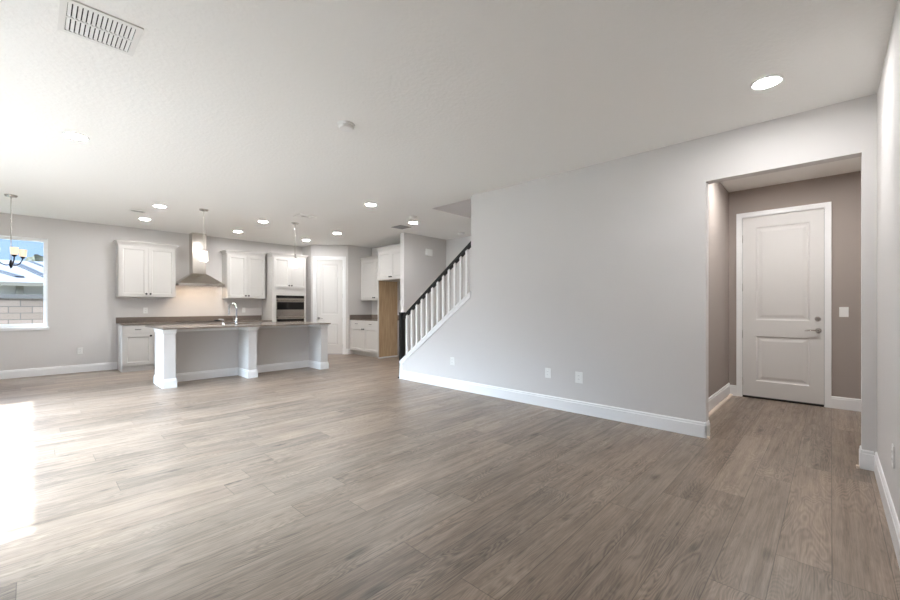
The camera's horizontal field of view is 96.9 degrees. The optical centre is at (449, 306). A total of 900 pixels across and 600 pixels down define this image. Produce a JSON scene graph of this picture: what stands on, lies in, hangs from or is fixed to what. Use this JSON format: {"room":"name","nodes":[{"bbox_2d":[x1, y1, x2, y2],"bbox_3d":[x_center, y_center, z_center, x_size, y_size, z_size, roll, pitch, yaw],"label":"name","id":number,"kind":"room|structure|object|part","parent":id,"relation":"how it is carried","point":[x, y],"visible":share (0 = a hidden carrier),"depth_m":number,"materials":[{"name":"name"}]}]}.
{"room":"empty living room","nodes":[
{"label":"empty living room","id":0,"kind":"room"},
{"bbox_2d":[0,213,301,370],"bbox_3d":[-6.123,-0.178,7.991,0.150,2.740,6.800,0,0,44],"label":"wall","id":1,"kind":"structure","parent":0,"point":[83,306],"depth_m":7.36,"materials":[{"name":"beige paint"}]},
{"bbox_2d":[0,235,48,330],"bbox_3d":[-7.581,-0.391,6.435,0.170,1.582,1.575,0,0,44],"label":"window","id":2,"kind":"structure","parent":1,"relation":"in","point":[3,327],"depth_m":6.94,"materials":[{"name":"clear glass"}]},
{"bbox_3d":[-7.556,0.375,6.411,0.100,0.050,1.575,0,0,44],"label":"sill","id":3,"kind":"part","parent":2,"relation":"part of","materials":[{"name":"white wood"}]},
{"bbox_2d":[0,362,116,378],"bbox_3d":[-7.334,1.122,6.603,0.016,0.140,2.820,0,0,44],"label":"baseboard","id":4,"kind":"structure","parent":1,"relation":"attached to","point":[19,373],"depth_m":7.02,"materials":[{"name":"white wood"}]},
{"bbox_2d":[77,347,82,353],"bbox_3d":[-6.722,0.800,7.249,0.008,0.116,0.072,0,0,44],"label":"wall outlet","id":5,"kind":"object","parent":1,"relation":"attached to","point":[79,350],"visible":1,"depth_m":7.25,"materials":[{"name":"white plastic"}]},
{"bbox_2d":[112,239,178,297],"bbox_3d":[-5.934,-0.712,7.805,0.380,1.058,0.990,0,0,44],"label":"upper cabinet","id":6,"kind":"object","parent":1,"relation":"attached to","point":[142,269],"visible":1,"depth_m":7.65,"materials":[{"name":"white wood"}]},
{"bbox_3d":[-5.977,-0.672,7.542,0.020,0.953,0.436,0,0,44],"label":"door","id":7,"kind":"part","parent":6,"relation":"part of","materials":[{"name":"white wood"}]},
{"bbox_3d":[-5.936,-1.199,7.807,0.375,0.085,0.990,0,0,44],"label":"crown moulding","id":8,"kind":"part","parent":6,"relation":"part of","materials":[{"name":"white wood"}]},
{"bbox_3d":[-5.673,-0.672,7.860,0.020,0.953,0.436,0,0,44],"label":"door","id":9,"kind":"part","parent":6,"relation":"part of","materials":[{"name":"white wood"}]},
{"bbox_2d":[176,232,224,287],"bbox_3d":[-5.278,-0.988,8.401,0.504,1.119,0.830,0,0,44],"label":"range hood","id":10,"kind":"object","parent":1,"relation":"attached to","point":[197,276],"visible":0.94,"depth_m":8.36,"materials":[{"name":"metal"}]},
{"bbox_2d":[220,250,265,298],"bbox_3d":[-4.707,-0.712,9.090,0.380,1.058,0.865,0,0,44],"label":"upper cabinet","id":11,"kind":"object","parent":1,"relation":"attached to","point":[243,272],"visible":1,"depth_m":8.94,"materials":[{"name":"white wood"}]},
{"bbox_3d":[-4.721,-0.672,8.858,0.020,0.953,0.396,0,0,44],"label":"door","id":12,"kind":"part","parent":11,"relation":"part of","materials":[{"name":"white wood"}]},
{"bbox_3d":[-4.709,-1.199,9.091,0.375,0.085,0.865,0,0,44],"label":"crown moulding","id":13,"kind":"part","parent":11,"relation":"part of","materials":[{"name":"white wood"}]},
{"bbox_3d":[-4.445,-0.672,9.147,0.020,0.953,0.396,0,0,44],"label":"door","id":14,"kind":"part","parent":11,"relation":"part of","materials":[{"name":"white wood"}]},
{"bbox_2d":[311,245,347,348],"bbox_3d":[-3.019,-0.178,10.049,0.919,2.740,0.115,0,0,-1],"label":"wall","id":15,"kind":"structure","parent":0,"point":[316,250],"depth_m":9.99,"materials":[{"name":"beige paint"}]},
{"bbox_2d":[313,256,345,353],"bbox_3d":[-3.020,-0.033,10.021,0.817,2.449,0.162,0,0,-1],"label":"door","id":16,"kind":"structure","parent":15,"relation":"in","point":[329,272],"depth_m":10.01,"materials":[{"name":"white paint"}]},
{"bbox_2d":[302,245,371,353],"bbox_3d":[-2.860,-0.178,10.245,1.855,2.740,0.584,0,0,-10],"label":"wall","id":17,"kind":"structure","parent":0,"point":[356,306],"depth_m":10.14,"materials":[{"name":"beige paint"}]},
{"bbox_2d":[372,243,399,314],"bbox_3d":[-1.226,-0.178,9.799,2.208,2.740,0.120,0,0,44],"label":"wall","id":18,"kind":"structure","parent":0,"point":[374,251],"depth_m":10.37,"materials":[{"name":"beige paint"}]},
{"bbox_2d":[360,255,399,300],"bbox_3d":[-1.760,-0.708,9.967,1.190,1.093,0.375,0,0,44],"label":"upper cabinet","id":19,"kind":"object","parent":18,"relation":"attached to","point":[369,265],"visible":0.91,"depth_m":9.99,"materials":[{"name":"white wood"}]},
{"bbox_3d":[-2.074,-0.667,10.062,0.581,0.988,0.020,0,0,44],"label":"door","id":20,"kind":"part","parent":19,"relation":"part of","materials":[{"name":"white wood"}]},
{"bbox_3d":[-1.758,-1.212,9.969,1.190,0.085,0.370,0,0,44],"label":"crown moulding","id":21,"kind":"part","parent":19,"relation":"part of","materials":[{"name":"white wood"}]},
{"bbox_3d":[-1.651,-0.667,9.659,0.581,0.988,0.020,0,0,44],"label":"door","id":22,"kind":"part","parent":19,"relation":"part of","materials":[{"name":"white wood"}]},
{"bbox_2d":[376,245,399,281],"bbox_3d":[-1.097,-0.969,9.088,1.010,0.731,0.730,0,0,44],"label":"upper cabinet","id":23,"kind":"object","parent":18,"relation":"attached to","point":[388,257],"visible":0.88,"depth_m":8.89,"materials":[{"name":"white wood"}]},
{"bbox_3d":[-1.476,-0.926,9.001,0.468,0.621,0.020,0,0,44],"label":"door","id":24,"kind":"part","parent":23,"relation":"part of","materials":[{"name":"white wood"}]},
{"bbox_3d":[-1.095,-1.289,9.090,1.010,0.090,0.725,0,0,44],"label":"crown moulding","id":25,"kind":"part","parent":23,"relation":"part of","materials":[{"name":"white wood"}]},
{"bbox_3d":[-1.134,-0.926,8.674,0.468,0.621,0.020,0,0,44],"label":"door","id":26,"kind":"part","parent":23,"relation":"part of","materials":[{"name":"white wood"}]},
{"bbox_2d":[400,233,445,354],"bbox_3d":[-0.526,-0.178,8.846,0.120,2.740,1.373,0,0,44],"label":"wall","id":27,"kind":"structure","parent":0,"point":[418,271],"depth_m":8.62,"materials":[{"name":"beige paint"}]},
{"bbox_2d":[426,249,432,255],"bbox_3d":[-0.460,-1.198,8.798,0.042,0.144,0.180,0,0,44],"label":"door chime","id":28,"kind":"object","parent":27,"relation":"attached to","point":[429,252],"visible":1,"depth_m":8.78,"materials":[{"name":"white plastic"}]},
{"bbox_2d":[0,0,896,247],"bbox_3d":[-1.471,-1.648,5.173,10.772,0.200,9.150,0,0,44],"label":"ceiling","id":29,"kind":"structure","parent":0,"point":[231,109],"depth_m":2.97,"materials":[{"name":"white paint"}]},
{"bbox_2d":[0,194,26,268],"bbox_3d":[-6.076,-1.038,5.498,0.338,1.020,0.342,0,0,44],"label":"chandelier","id":30,"kind":"object","parent":29,"relation":"hanging from","point":[14,251],"visible":1,"depth_m":5.52,"materials":[{"name":"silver metal"}]},
{"bbox_3d":[-6.080,-1.073,5.526,0.010,0.890,0.010,0,0,44],"label":"rod","id":31,"kind":"part","parent":30,"relation":"part of","materials":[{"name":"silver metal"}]},
{"bbox_3d":[-5.950,-0.762,5.449,0.086,0.104,0.086,0,0,44],"label":"lamp shade","id":32,"kind":"part","parent":30,"relation":"part of","materials":[{"name":"beige glass"}]},
{"bbox_3d":[-6.079,-0.762,5.678,0.086,0.104,0.086,0,0,44],"label":"lamp shade","id":33,"kind":"part","parent":30,"relation":"part of","materials":[{"name":"beige glass"}]},
{"bbox_2d":[57,0,143,55],"bbox_3d":[-1.942,-1.544,2.216,0.345,0.008,0.332,0,0,44],"label":"ceiling vent","id":34,"kind":"object","parent":29,"relation":"in","point":[75,18],"visible":1,"depth_m":2.20,"materials":[{"name":"white metal"}]},
{"bbox_2d":[129,209,146,213],"bbox_3d":[-5.057,-1.544,6.462,0.160,0.008,0.210,0,0,44],"label":"ceiling vent","id":35,"kind":"object","parent":29,"relation":"in","point":[130,210],"visible":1,"depth_m":6.46,"materials":[{"name":"white metal"}]},
{"bbox_2d":[153,205,166,207],"bbox_3d":[-4.455,-1.543,6.129,0.184,0.010,0.184,0,0,44],"label":"recessed light","id":36,"kind":"object","parent":29,"relation":"in","point":[158,206],"visible":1,"depth_m":6.13,"materials":[{"name":"white plastic"}]},
{"bbox_2d":[199,209,208,260],"bbox_3d":[-3.915,-1.139,6.350,0.132,0.818,0.132,0,0,44],"label":"pendant light","id":37,"kind":"object","parent":29,"relation":"hanging from","point":[203,254],"visible":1,"depth_m":6.32,"materials":[{"name":"white glass"}]},
{"bbox_3d":[-3.915,-0.806,6.350,0.112,0.152,0.112,0,0,44],"label":"lamp shade","id":38,"kind":"part","parent":37,"relation":"part of","materials":[{"name":"white glass"}]},
{"bbox_2d":[291,222,298,267],"bbox_3d":[-2.864,-1.139,7.372,0.132,0.818,0.132,0,0,44],"label":"pendant light","id":39,"kind":"object","parent":29,"relation":"hanging from","point":[294,260],"visible":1,"depth_m":7.33,"materials":[{"name":"white glass"}]},
{"bbox_3d":[-2.864,-0.806,7.372,0.112,0.152,0.112,0,0,44],"label":"lamp shade","id":40,"kind":"part","parent":39,"relation":"part of","materials":[{"name":"white glass"}]},
{"bbox_2d":[294,214,316,218],"bbox_3d":[-2.477,-1.544,6.818,0.250,0.008,0.300,0,0,44],"label":"ceiling vent","id":41,"kind":"object","parent":29,"relation":"in","point":[297,215],"visible":1,"depth_m":6.81,"materials":[{"name":"white metal"}]},
{"bbox_2d":[337,121,354,131],"bbox_3d":[-0.883,-1.526,3.389,0.148,0.044,0.148,0,0,44],"label":"smoke detector","id":42,"kind":"object","parent":29,"relation":"attached to","point":[346,126],"visible":1,"depth_m":3.35,"materials":[{"name":"white plastic"}]},
{"bbox_2d":[365,203,376,206],"bbox_3d":[-1.196,-1.543,6.039,0.184,0.010,0.184,0,0,44],"label":"recessed light","id":43,"kind":"object","parent":29,"relation":"in","point":[366,204],"visible":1,"depth_m":6.01,"materials":[{"name":"white plastic"}]},
{"bbox_2d":[392,225,410,228],"bbox_3d":[-0.946,-1.544,7.741,0.280,0.008,0.270,0,0,44],"label":"ceiling vent","id":44,"kind":"object","parent":29,"relation":"in","point":[398,226],"visible":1,"depth_m":7.75,"materials":[{"name":"grey metal"}]},
{"bbox_2d":[750,74,783,89],"bbox_3d":[2.180,-1.543,2.748,0.184,0.010,0.184,0,0,44],"label":"recessed light","id":45,"kind":"object","parent":29,"relation":"in","point":[769,81],"visible":1,"depth_m":2.74,"materials":[{"name":"white plastic"}]},
{"bbox_2d":[0,354,899,599],"bbox_3d":[-1.471,1.252,5.173,10.772,0.120,9.150,0,0,44],"label":"floor","id":46,"kind":"structure","parent":0,"point":[352,479],"depth_m":2.44,"materials":[{"name":"beige wood"}]},
{"bbox_2d":[117,324,152,372],"bbox_3d":[-5.971,0.762,7.569,0.651,0.860,0.460,0,0,44],"label":"base cabinet","id":47,"kind":"object","parent":46,"relation":"on","point":[134,342],"visible":0.98,"depth_m":7.37,"materials":[{"name":"white wood"}]},
{"bbox_3d":[-5.766,0.419,7.373,0.020,0.145,0.436,0,0,44],"label":"drawer","id":48,"kind":"part","parent":47,"relation":"part of","materials":[{"name":"white wood"}]},
{"bbox_3d":[-5.766,0.788,7.373,0.020,0.577,0.436,0,0,44],"label":"door","id":49,"kind":"part","parent":47,"relation":"part of","materials":[{"name":"white wood"}]},
{"bbox_2d":[116,315,271,324],"bbox_3d":[-5.223,0.267,8.368,0.630,0.128,2.689,0,0,44],"label":"countertop","id":50,"kind":"structure","parent":47,"relation":"on","point":[250,318],"depth_m":8.27,"materials":[{"name":"grey stone"}]},
{"bbox_2d":[176,320,219,321],"bbox_3d":[-5.235,0.294,8.360,0.480,0.030,0.760,0,0,44],"label":"cooktop","id":51,"kind":"object","parent":50,"relation":"in","point":[213,320],"visible":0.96,"depth_m":8.17,"materials":[{"name":"black glass"}]},
{"bbox_2d":[153,324,178,368],"bbox_3d":[-5.659,0.762,7.895,0.651,0.860,0.440,0,0,44],"label":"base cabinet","id":52,"kind":"object","parent":46,"relation":"on","point":[153,324],"visible":0.06,"depth_m":7.55,"materials":[{"name":"white wood"}]},
{"bbox_3d":[-5.454,0.788,7.699,0.020,0.577,0.416,0,0,44],"label":"door","id":53,"kind":"part","parent":52,"relation":"part of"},
{"bbox_2d":[186,322,226,323],"bbox_3d":[-5.216,0.762,8.359,0.651,0.860,0.840,0,0,44],"label":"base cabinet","id":54,"kind":"object","parent":46,"relation":"on","point":[225,322],"visible":0.02,"depth_m":8.13,"materials":[{"name":"white wood"}]},
{"bbox_2d":[153,324,328,388],"bbox_3d":[-3.682,0.762,7.150,1.198,0.860,2.651,0,0,44],"label":"kitchen island","id":55,"kind":"object","parent":46,"relation":"on","point":[181,355],"visible":0.87,"depth_m":6.78,"materials":[{"name":"beige paint"}]},
{"bbox_2d":[145,321,330,329],"bbox_3d":[-3.677,0.320,7.139,1.320,0.022,2.653,0,0,44],"label":"island countertop","id":56,"kind":"structure","parent":55,"relation":"on","point":[253,324],"depth_m":6.67,"materials":[{"name":"grey stone"}]},
{"bbox_2d":[228,302,237,323],"bbox_3d":[-3.864,0.116,7.076,0.216,0.387,0.090,0,0,14],"label":"kitchen faucet","id":57,"kind":"object","parent":56,"relation":"on","point":[236,318],"visible":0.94,"depth_m":7.06,"materials":[{"name":"silver metal"}]},
{"bbox_3d":[-3.864,0.061,7.098,0.194,0.277,0.025,0,0,19],"label":"spout","id":58,"kind":"part","parent":57,"relation":"part of","materials":[{"name":"silver metal"}]},
{"bbox_3d":[-3.483,0.364,6.959,0.646,0.065,2.651,0,0,44],"label":"cap moulding","id":59,"kind":"part","parent":55,"relation":"part of","materials":[{"name":"white wood"}]},
{"bbox_3d":[-3.483,1.124,6.959,0.640,0.135,2.645,0,0,44],"label":"baseboard","id":60,"kind":"part","parent":55,"relation":"part of","materials":[{"name":"white wood"}]},
{"bbox_2d":[227,321,271,322],"bbox_3d":[-4.606,0.762,8.998,0.651,0.860,0.925,0,0,44],"label":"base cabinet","id":61,"kind":"object","parent":46,"relation":"on","point":[263,321],"visible":0.02,"depth_m":8.74,"materials":[{"name":"white wood"}]},
{"bbox_2d":[262,252,307,321],"bbox_3d":[-3.992,-0.027,9.625,0.673,2.437,0.896,0,0,44],"label":"oven tower","id":62,"kind":"object","parent":46,"relation":"on","point":[281,278],"visible":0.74,"depth_m":9.35,"materials":[{"name":"white wood"}]},
{"bbox_3d":[-3.914,-0.792,9.280,0.020,0.708,0.387,0,0,44],"label":"door","id":63,"kind":"part","parent":62,"relation":"part of","materials":[{"name":"white wood"}]},
{"bbox_3d":[-3.995,-1.201,9.627,0.666,0.089,0.896,0,0,44],"label":"crown moulding","id":64,"kind":"part","parent":62,"relation":"part of","materials":[{"name":"white wood"}]},
{"bbox_2d":[276,295,304,321],"bbox_3d":[-3.927,0.203,9.580,0.588,0.936,0.670,0,0,44],"label":"wall oven","id":65,"kind":"object","parent":62,"relation":"in","point":[288,308],"visible":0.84,"depth_m":9.39,"materials":[{"name":"metal"}]},
{"bbox_3d":[-3.770,-0.233,9.430,0.020,0.060,0.666,0,0,44],"label":"control panel","id":66,"kind":"part","parent":65,"relation":"part of","materials":[{"name":"black glass"}]},
{"bbox_3d":[-3.644,-0.792,9.562,0.020,0.708,0.387,0,0,44],"label":"door","id":67,"kind":"part","parent":62,"relation":"part of","materials":[{"name":"white wood"}]},
{"bbox_2d":[350,320,398,356],"bbox_3d":[-1.874,0.762,9.856,1.180,0.860,0.691,0,0,44],"label":"base cabinet","id":68,"kind":"object","parent":46,"relation":"on","point":[363,334],"visible":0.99,"depth_m":9.62,"materials":[{"name":"white wood"}]},
{"bbox_3d":[-2.293,0.419,9.836,0.576,0.145,0.020,0,0,44],"label":"drawer","id":69,"kind":"part","parent":68,"relation":"part of","materials":[{"name":"white wood"}]},
{"bbox_3d":[-2.293,0.788,9.836,0.576,0.577,0.020,0,0,44],"label":"door","id":70,"kind":"part","parent":68,"relation":"part of","materials":[{"name":"white wood"}]},
{"bbox_3d":[-1.874,0.419,9.436,0.576,0.145,0.020,0,0,44],"label":"drawer","id":71,"kind":"part","parent":68,"relation":"part of","materials":[{"name":"white wood"}]},
{"bbox_3d":[-1.874,0.788,9.436,0.576,0.577,0.020,0,0,44],"label":"door","id":72,"kind":"part","parent":68,"relation":"part of","materials":[{"name":"white wood"}]},
{"bbox_2d":[350,315,398,320],"bbox_3d":[-1.863,0.267,9.864,1.196,0.128,0.664,0,0,44],"label":"countertop","id":73,"kind":"structure","parent":68,"relation":"on","point":[352,317],"depth_m":10.19,"materials":[{"name":"grey stone"}]},
{"bbox_2d":[378,281,397,358],"bbox_3d":[-1.462,0.295,9.385,0.042,1.794,0.564,0,0,44],"label":"panel","id":74,"kind":"object","parent":46,"relation":"on","point":[387,290],"visible":1,"depth_m":9.37,"materials":[{"name":"brown wood"}]},
{"bbox_2d":[398,241,470,377],"bbox_3d":[-0.257,0.120,6.160,1.613,2.142,0.100,0,0,44],"label":"stair railing","id":75,"kind":"object","parent":46,"relation":"on","point":[402,315],"visible":0.9,"depth_m":6.12,"materials":[{"name":"black paint"}]},
{"bbox_3d":[-0.803,0.642,6.685,0.063,1.100,0.094,0,0,44],"label":"newel post","id":76,"kind":"part","parent":75,"relation":"part of","materials":[{"name":"black paint"}]},
{"bbox_3d":[-0.221,-0.371,6.139,1.532,1.159,0.064,0,0,44],"label":"handrail","id":77,"kind":"part","parent":75,"relation":"part of","materials":[{"name":"black paint"}]},
{"bbox_2d":[446,236,470,313],"bbox_3d":[1.872,-0.178,7.422,5.315,2.740,0.120,0,0,44],"label":"wall","id":78,"kind":"structure","parent":0,"point":[454,246],"depth_m":8.99,"materials":[{"name":"beige paint"}]},
{"bbox_2d":[402,93,876,454],"bbox_3d":[1.683,-1.358,5.053,5.785,5.100,1.207,0,0,44],"label":"wall","id":79,"kind":"structure","parent":0,"point":[600,271],"depth_m":4.15,"materials":[{"name":"beige paint"}]},
{"bbox_2d":[399,291,470,378],"bbox_3d":[-0.231,0.486,6.146,1.556,1.410,0.148,0,0,44],"label":"trim","id":80,"kind":"structure","parent":79,"relation":"attached to","point":[467,297],"depth_m":6.07,"materials":[{"name":"white wood"}]},
{"bbox_2d":[450,357,453,364],"bbox_3d":[0.034,0.790,5.809,0.078,0.116,0.008,0,0,44],"label":"wall outlet","id":81,"kind":"object","parent":79,"relation":"attached to","point":[451,358],"visible":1,"depth_m":5.81,"materials":[{"name":"white plastic"}]},
{"bbox_2d":[545,368,550,377],"bbox_3d":[1.160,0.786,4.733,0.072,0.116,0.008,0,0,44],"label":"wall outlet","id":82,"kind":"object","parent":79,"relation":"attached to","point":[547,370],"visible":1,"depth_m":4.73,"materials":[{"name":"white plastic"}]},
{"bbox_2d":[575,372,582,383],"bbox_3d":[1.442,0.792,4.465,0.085,0.125,0.008,0,0,44],"label":"wall outlet","id":83,"kind":"object","parent":79,"relation":"attached to","point":[578,375],"visible":1,"depth_m":4.46,"materials":[{"name":"white plastic"}]},
{"bbox_2d":[705,420,709,438],"bbox_3d":[2.364,1.122,3.659,0.012,0.140,0.132,0,0,44],"label":"baseboard","id":84,"kind":"structure","parent":79,"relation":"attached to","point":[707,430],"depth_m":3.63,"materials":[{"name":"white wood"}]},
{"bbox_2d":[709,182,728,409],"bbox_3d":[3.222,-0.178,4.905,0.115,2.740,2.855,0,0,44],"label":"wall","id":85,"kind":"structure","parent":0,"point":[718,195],"depth_m":4.86,"materials":[{"name":"beige paint"}]},
{"bbox_2d":[709,383,732,416],"bbox_3d":[3.033,1.097,4.612,0.016,0.140,2.169,0,0,44],"label":"baseboard","id":86,"kind":"structure","parent":85,"relation":"attached to","point":[717,397],"depth_m":4.87,"materials":[{"name":"white wood"}]},
{"bbox_2d":[729,171,860,398],"bbox_3d":[4.370,-0.178,4.938,1.500,2.740,0.150,0,0,44],"label":"wall","id":87,"kind":"structure","parent":0,"point":[843,191],"depth_m":4.67,"materials":[{"name":"beige paint"}]},
{"bbox_2d":[730,385,735,395],"bbox_3d":[3.801,1.122,5.366,0.086,0.140,0.016,0,0,44],"label":"baseboard","id":88,"kind":"structure","parent":87,"relation":"attached to","point":[732,387],"depth_m":5.35,"materials":[{"name":"white wood"}]},
{"bbox_2d":[736,202,830,407],"bbox_3d":[4.200,-0.023,5.057,0.918,2.429,0.192,0,0,44],"label":"door","id":89,"kind":"structure","parent":87,"relation":"in","point":[783,255],"depth_m":5.01,"materials":[{"name":"white paint"}]},
{"bbox_2d":[839,307,848,316],"bbox_3d":[4.573,0.061,4.632,0.078,0.116,0.010,0,0,44],"label":"light switch","id":90,"kind":"object","parent":87,"relation":"attached to","point":[843,311],"visible":1,"depth_m":4.63,"materials":[{"name":"white plastic"}]},
{"bbox_2d":[831,396,860,411],"bbox_3d":[4.676,1.122,4.531,0.496,0.140,0.016,0,0,44],"label":"baseboard","id":91,"kind":"structure","parent":87,"relation":"attached to","point":[844,403],"depth_m":4.61,"materials":[{"name":"white wood"}]},
{"bbox_2d":[877,0,899,522],"bbox_3d":[1.089,-0.178,0.708,0.115,2.740,5.929,0,0,44],"label":"wall","id":92,"kind":"structure","parent":0,"point":[888,93],"depth_m":2.27,"materials":[{"name":"beige paint"}]},
{"bbox_2d":[859,445,873,470],"bbox_3d":[3.092,1.122,2.964,0.072,0.140,0.132,0,0,44],"label":"baseboard","id":93,"kind":"structure","parent":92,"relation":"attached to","point":[867,456],"depth_m":2.92,"materials":[{"name":"white wood"}]},
{"bbox_2d":[874,452,899,568],"bbox_3d":[1.042,1.122,0.753,0.016,0.140,5.929,0,0,44],"label":"baseboard","id":94,"kind":"structure","parent":92,"relation":"attached to","point":[889,509],"depth_m":2.19,"materials":[{"name":"white wood"}]},
{"bbox_2d":[891,443,894,468],"bbox_3d":[2.345,0.789,2.112,0.008,0.116,0.072,0,0,44],"label":"wall outlet","id":95,"kind":"object","parent":92,"relation":"attached to","point":[893,447],"visible":1,"depth_m":2.09,"materials":[{"name":"white plastic"}]},
{"label":"outside","id":96,"kind":"structure","parent":0,"visible":0},
{"bbox_3d":[-18.080,1.377,17.266,130.000,0.130,120.000,0,0,44],"label":"ground","id":97,"kind":"structure","parent":96,"visible":0},
{"bbox_2d":[0,294,42,323],"bbox_3d":[-13.090,0.462,12.501,0.260,1.700,28.000,0,0,44],"label":"wall","id":98,"kind":"structure","parent":97,"relation":"on","point":[14,308],"depth_m":12.27,"materials":[{"name":"brick"}]},
{"bbox_2d":[0,259,42,293],"bbox_3d":[-25.839,-0.722,23.294,9.650,4.067,17.300,0,0,44],"label":"house","id":99,"kind":"structure","parent":97,"relation":"on","point":[26,277],"depth_m":21.17,"materials":[{"name":"white paint"}]},
{"bbox_2d":[23,254,42,261],"bbox_3d":[-32.567,-1.392,32.301,3.886,5.432,3.443,0,0,11],"label":"tree","id":100,"kind":"object","parent":97,"relation":"on","point":[35,257],"visible":0.02,"depth_m":30.93,"materials":[{"name":"green plant"}]}
]}

